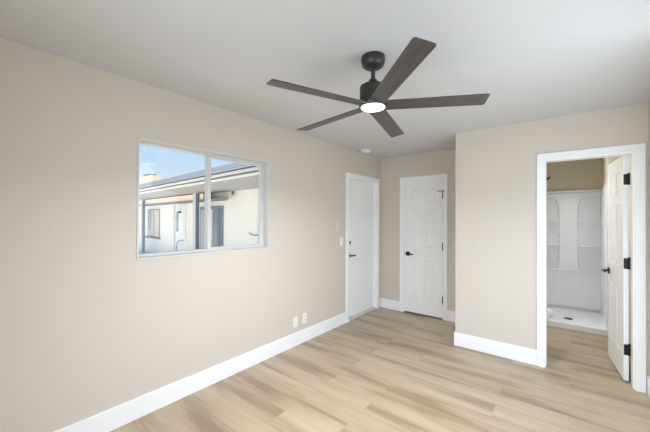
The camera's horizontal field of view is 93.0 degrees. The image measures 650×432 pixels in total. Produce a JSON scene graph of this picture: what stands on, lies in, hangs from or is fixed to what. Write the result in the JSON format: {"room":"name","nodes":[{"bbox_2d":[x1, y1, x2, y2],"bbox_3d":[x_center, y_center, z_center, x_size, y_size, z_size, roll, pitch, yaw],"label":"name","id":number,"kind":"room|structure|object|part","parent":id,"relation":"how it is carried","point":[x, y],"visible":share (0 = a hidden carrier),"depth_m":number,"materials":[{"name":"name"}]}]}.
{"room":"empty bedroom","nodes":[
{"label":"empty bedroom","id":0,"kind":"room"},
{"bbox_2d":[0,38,380,431],"bbox_3d":[-0.713,0.253,3.161,0.150,2.440,5.252,0,-1,39],"label":"wall","id":1,"kind":"structure","parent":0,"point":[88,328],"depth_m":2.13,"materials":[{"name":"beige paint"}]},
{"bbox_2d":[54,312,345,431],"bbox_3d":[-0.956,1.393,2.725,0.013,0.152,3.986,0,-1,39],"label":"baseboard","id":2,"kind":"structure","parent":1,"relation":"attached to","point":[113,418],"depth_m":2.53,"materials":[{"name":"white paint"}]},
{"bbox_2d":[136,137,268,259],"bbox_3d":[-1.029,-0.122,2.760,0.154,0.897,1.241,0,-1,39],"label":"window","id":3,"kind":"structure","parent":1,"relation":"in","point":[263,180],"depth_m":2.76,"materials":[{"name":"white plastic"}]},
{"bbox_3d":[-1.054,-0.123,2.765,0.055,0.831,0.030,0,-1,39],"label":"meeting rail","id":4,"kind":"part","parent":3,"relation":"part of","materials":[{"name":"white plastic"}]},
{"bbox_3d":[-0.854,-0.120,2.998,0.026,0.831,0.585,0,-1,39],"label":"sash","id":5,"kind":"part","parent":3,"relation":"part of","materials":[{"name":"white plastic"}]},
{"bbox_2d":[293,316,297,327],"bbox_3d":[-0.334,1.206,3.507,0.008,0.120,0.074,0,-1,39],"label":"wall outlet","id":6,"kind":"object","parent":1,"relation":"attached to","point":[295,319],"visible":1,"depth_m":3.50,"materials":[{"name":"white plastic"}]},
{"bbox_2d":[302,312,306,323],"bbox_3d":[-0.239,1.200,3.626,0.009,0.120,0.074,0,-1,39],"label":"wall outlet","id":7,"kind":"object","parent":1,"relation":"attached to","point":[304,315],"visible":1,"depth_m":3.62,"materials":[{"name":"white plastic"}]},
{"bbox_2d":[335,219,338,231],"bbox_3d":[0.166,0.126,4.115,0.031,0.170,0.052,0,-1,39],"label":"remote","id":8,"kind":"object","parent":1,"relation":"attached to","point":[336,220],"visible":1,"depth_m":4.10,"materials":[{"name":"white plastic"}]},
{"bbox_2d":[349,180,375,320],"bbox_3d":[0.526,0.481,4.705,0.152,2.017,0.780,0,-1,39],"label":"door","id":9,"kind":"structure","parent":1,"relation":"in","point":[361,193],"depth_m":4.70,"materials":[{"name":"white paint"}]},
{"bbox_2d":[346,172,379,322],"bbox_3d":[0.541,0.442,4.692,0.137,2.094,0.940,0,-1,39],"label":"door frame","id":10,"kind":"structure","parent":1,"relation":"attached to","point":[349,176],"depth_m":4.97,"materials":[{"name":"white paint"}]},
{"bbox_2d":[0,0,649,158],"bbox_3d":[1.043,-1.031,2.877,3.250,0.140,6.980,0,-1,39],"label":"ceiling","id":11,"kind":"structure","parent":0,"point":[535,60],"depth_m":1.82,"materials":[{"name":"paint"}]},
{"bbox_2d":[361,149,370,152],"bbox_3d":[0.590,-0.931,4.455,0.140,0.042,0.140,0,-1,39],"label":"smoke detector","id":12,"kind":"object","parent":11,"relation":"attached to","point":[362,150],"visible":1,"depth_m":4.41,"materials":[{"name":"white plastic"}]},
{"bbox_2d":[267,37,489,137],"bbox_3d":[0.276,-0.803,1.913,1.240,0.337,1.263,0,-1,39],"label":"ceiling fan","id":13,"kind":"object","parent":11,"relation":"hanging from","point":[374,94],"visible":1,"depth_m":1.80,"materials":[{"name":"grey metal"}]},
{"bbox_3d":[-0.028,-0.679,1.710,0.584,0.007,0.106,1,8,-28],"label":"blade","id":14,"kind":"part","parent":13,"relation":"part of","materials":[{"name":"grey wood"}]},
{"bbox_3d":[0.033,-0.659,2.131,0.584,0.007,0.106,-3,7,44],"label":"blade","id":15,"kind":"part","parent":13,"relation":"part of","materials":[{"name":"grey wood"}]},
{"bbox_3d":[0.452,-0.656,2.203,0.106,0.007,0.584,-13,-8,25],"label":"blade","id":16,"kind":"part","parent":13,"relation":"part of","materials":[{"name":"grey wood"}]},
{"bbox_3d":[0.354,-0.689,1.522,0.106,0.007,0.584,12,-5,-9],"label":"blade","id":17,"kind":"part","parent":13,"relation":"part of","materials":[{"name":"grey wood"}]},
{"bbox_3d":[0.650,-0.674,1.827,0.584,0.007,0.106,0,-14,8],"label":"blade","id":18,"kind":"part","parent":13,"relation":"part of","materials":[{"name":"grey wood"}]},
{"bbox_2d":[110,307,649,431],"bbox_3d":[1.032,1.524,2.859,3.250,0.090,6.980,0,-1,39],"label":"floor","id":19,"kind":"structure","parent":0,"point":[382,369],"depth_m":2.59,"materials":[{"name":"brown wood"}]},
{"bbox_2d":[547,308,552,319],"bbox_3d":[2.287,1.103,3.717,0.755,0.775,0.440,0,-1,39],"label":"toilet","id":20,"kind":"object","parent":19,"relation":"on","point":[549,311],"visible":0.06,"depth_m":3.45,"materials":[{"name":"white ceramic"}]},
{"bbox_2d":[547,304,607,336],"bbox_3d":[3.539,1.458,4.475,0.775,0.086,1.082,0,-1,39],"label":"shower pan","id":21,"kind":"object","parent":19,"relation":"on","point":[564,317],"visible":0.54,"depth_m":4.29,"materials":[{"name":"white plastic"}]},
{"bbox_2d":[380,149,455,310],"bbox_3d":[1.499,0.273,4.678,1.410,2.440,0.120,0,-1,39],"label":"wall","id":22,"kind":"structure","parent":0,"point":[393,169],"depth_m":4.88,"materials":[{"name":"beige paint"}]},
{"bbox_2d":[380,298,399,310],"bbox_3d":[1.036,1.417,4.951,0.345,0.152,0.013,0,-1,39],"label":"baseboard","id":23,"kind":"structure","parent":22,"relation":"attached to","point":[384,303],"depth_m":4.93,"materials":[{"name":"white paint"}]},
{"bbox_2d":[404,180,442,317],"bbox_3d":[1.470,0.474,4.606,0.615,1.998,0.099,0,-1,39],"label":"door","id":24,"kind":"structure","parent":22,"relation":"in","point":[423,258],"depth_m":4.61,"materials":[{"name":"white paint"}]},
{"bbox_2d":[400,174,447,320],"bbox_3d":[1.497,0.446,4.666,0.726,2.094,0.135,0,-1,39],"label":"door frame","id":25,"kind":"structure","parent":22,"relation":"attached to","point":[444,177],"depth_m":4.57,"materials":[{"name":"white paint"}]},
{"bbox_2d":[447,310,454,321],"bbox_3d":[1.872,1.416,4.283,0.336,0.152,0.013,0,-1,39],"label":"baseboard","id":26,"kind":"structure","parent":22,"relation":"attached to","point":[450,314],"depth_m":4.35,"materials":[{"name":"white paint"}]},
{"bbox_2d":[455,103,648,392],"bbox_3d":[2.146,0.265,3.117,1.551,2.440,0.116,0,-1,39],"label":"wall","id":27,"kind":"structure","parent":0,"point":[496,188],"depth_m":3.22,"materials":[{"name":"beige paint"}]},
{"bbox_2d":[454,331,536,365],"bbox_3d":[2.043,1.412,3.617,0.790,0.152,0.813,0,-1,39],"label":"baseboard","id":28,"kind":"structure","parent":27,"relation":"attached to","point":[522,354],"depth_m":3.27,"materials":[{"name":"white paint"}]},
{"bbox_2d":[537,143,645,392],"bbox_3d":[2.437,0.436,2.872,0.758,2.098,0.133,0,-1,39],"label":"door frame","id":29,"kind":"structure","parent":27,"relation":"attached to","point":[638,156],"depth_m":2.65,"materials":[{"name":"white paint"}]},
{"bbox_2d":[602,156,630,380],"bbox_3d":[2.858,0.465,3.012,0.150,2.018,0.622,0,0,33],"label":"door","id":30,"kind":"structure","parent":27,"relation":"in","point":[619,348],"depth_m":2.93,"materials":[{"name":"white paint"}]},
{"bbox_2d":[547,158,601,190],"bbox_3d":[3.780,0.286,5.067,1.435,2.440,0.120,0,-1,39],"label":"wall","id":31,"kind":"structure","parent":0,"point":[586,174],"depth_m":4.86,"materials":[{"name":"beige paint"}]},
{"bbox_2d":[602,156,620,187],"bbox_3d":[3.907,0.281,4.195,0.147,2.440,1.084,0,-1,39],"label":"wall","id":32,"kind":"structure","parent":0,"point":[605,161],"depth_m":4.15,"materials":[{"name":"beige paint"}]},
{"bbox_2d":[547,183,607,328],"bbox_3d":[3.547,0.510,4.486,0.775,1.829,1.073,0,-1,39],"label":"shower surround","id":33,"kind":"object","parent":32,"relation":"attached to","point":[577,220],"visible":0.71,"depth_m":4.80,"materials":[{"name":"white plastic"}]},
{"bbox_3d":[3.878,0.515,4.899,0.755,1.829,0.012,0,-1,39],"label":"panel","id":34,"kind":"part","parent":33,"relation":"part of","materials":[{"name":"white plastic"}]},
{"bbox_3d":[3.856,1.139,4.872,0.755,0.579,0.048,0,-1,39],"label":"panel","id":35,"kind":"part","parent":33,"relation":"part of","materials":[{"name":"white plastic"}]},
{"bbox_2d":[578,245,600,247],"bbox_3d":[4.035,0.468,4.711,0.273,0.016,0.086,0,-1,39],"label":"shelf","id":36,"kind":"object","parent":33,"relation":"attached to","point":[579,246],"depth_m":4.72,"materials":[{"name":"white plastic"}]},
{"bbox_3d":[3.843,0.505,4.248,0.016,1.818,1.072,0,-1,39],"label":"panel","id":37,"kind":"part","parent":33,"relation":"part of","materials":[{"name":"white plastic"}]},
{"bbox_2d":[628,100,649,376],"bbox_3d":[2.249,0.257,1.900,0.130,2.440,6.980,0,-1,39],"label":"wall","id":38,"kind":"structure","parent":0,"point":[629,161],"depth_m":3.38,"materials":[{"name":"beige paint"}]},
{"bbox_2d":[647,376,649,398],"bbox_3d":[1.399,1.391,0.949,0.013,0.152,4.152,0,-1,39],"label":"baseboard","id":39,"kind":"structure","parent":38,"relation":"attached to","point":[648,377],"depth_m":2.53,"materials":[{"name":"white paint"}]},
{"label":"outside","id":40,"kind":"structure","parent":0,"visible":0},
{"bbox_3d":[-13.940,1.701,22.654,44.840,0.100,42.000,0,-1,39],"label":"ground","id":41,"kind":"structure","parent":40,"visible":0},
{"bbox_2d":[139,163,258,253],"bbox_3d":[-7.743,-0.602,15.511,24.800,4.460,5.920,0,-1,43],"label":"house","id":42,"kind":"structure","parent":41,"relation":"on","point":[171,210],"depth_m":9.60,"materials":[{"name":"white paint"}]},
{"bbox_3d":[-7.855,0.444,13.284,0.220,2.336,0.090,0,-1,43],"label":"post","id":43,"kind":"part","parent":42,"relation":"part of","materials":[{"name":"white paint"}]},
{"bbox_3d":[-7.765,0.462,13.198,0.030,2.300,0.110,0,-1,43],"label":"post","id":44,"kind":"part","parent":42,"relation":"part of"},
{"bbox_3d":[-7.943,0.306,13.947,0.460,1.140,0.010,0,-1,43],"label":"pane","id":45,"kind":"part","parent":42,"relation":"part of","materials":[{"name":"white glass"}]},
{"bbox_2d":[151,210,153,235],"bbox_3d":[-7.645,0.306,13.665,0.280,1.140,0.010,0,-1,44],"label":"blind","id":46,"kind":"object","parent":42,"relation":"hanging from","point":[152,211],"depth_m":13.65,"materials":[{"name":"white fabric"}]},
{"bbox_2d":[154,210,158,236],"bbox_3d":[-7.279,0.305,13.318,0.550,1.140,0.010,0,-1,43],"label":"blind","id":47,"kind":"object","parent":42,"relation":"hanging from","point":[156,212],"depth_m":13.30,"materials":[{"name":"white fabric"}]},
{"bbox_3d":[-5.854,0.552,11.935,0.180,2.080,0.090,0,-1,43],"label":"door frame","id":48,"kind":"part","parent":42,"relation":"part of","materials":[{"name":"white paint"}]},
{"bbox_3d":[-5.423,0.561,11.568,0.910,2.060,0.030,0,-1,43],"label":"entry door","id":49,"kind":"part","parent":42,"relation":"part of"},
{"bbox_3d":[-4.068,0.436,9.691,0.220,2.336,0.090,0,-1,43],"label":"post","id":50,"kind":"part","parent":42,"relation":"part of","materials":[{"name":"white paint"}]},
{"bbox_3d":[-3.978,0.454,9.605,0.030,2.300,0.110,0,-1,43],"label":"post","id":51,"kind":"part","parent":42,"relation":"part of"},
{"bbox_3d":[-3.947,0.647,10.139,0.620,1.720,0.010,0,-1,44],"label":"pane","id":52,"kind":"part","parent":42,"relation":"part of","materials":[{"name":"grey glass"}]},
{"bbox_3d":[-3.664,0.627,9.899,1.560,1.880,0.030,0,-1,43],"label":"sliding door","id":53,"kind":"part","parent":42,"relation":"part of","materials":[{"name":"grey glass"}]},
{"bbox_3d":[-3.373,0.646,9.595,0.440,1.720,0.010,0,-1,44],"label":"pane","id":54,"kind":"part","parent":42,"relation":"part of","materials":[{"name":"clear glass"}]},
{"bbox_3d":[-1.526,0.612,7.859,0.750,1.900,0.045,0,-1,43],"label":"door","id":55,"kind":"part","parent":42,"relation":"part of","materials":[{"name":"white paint"}]}
]}

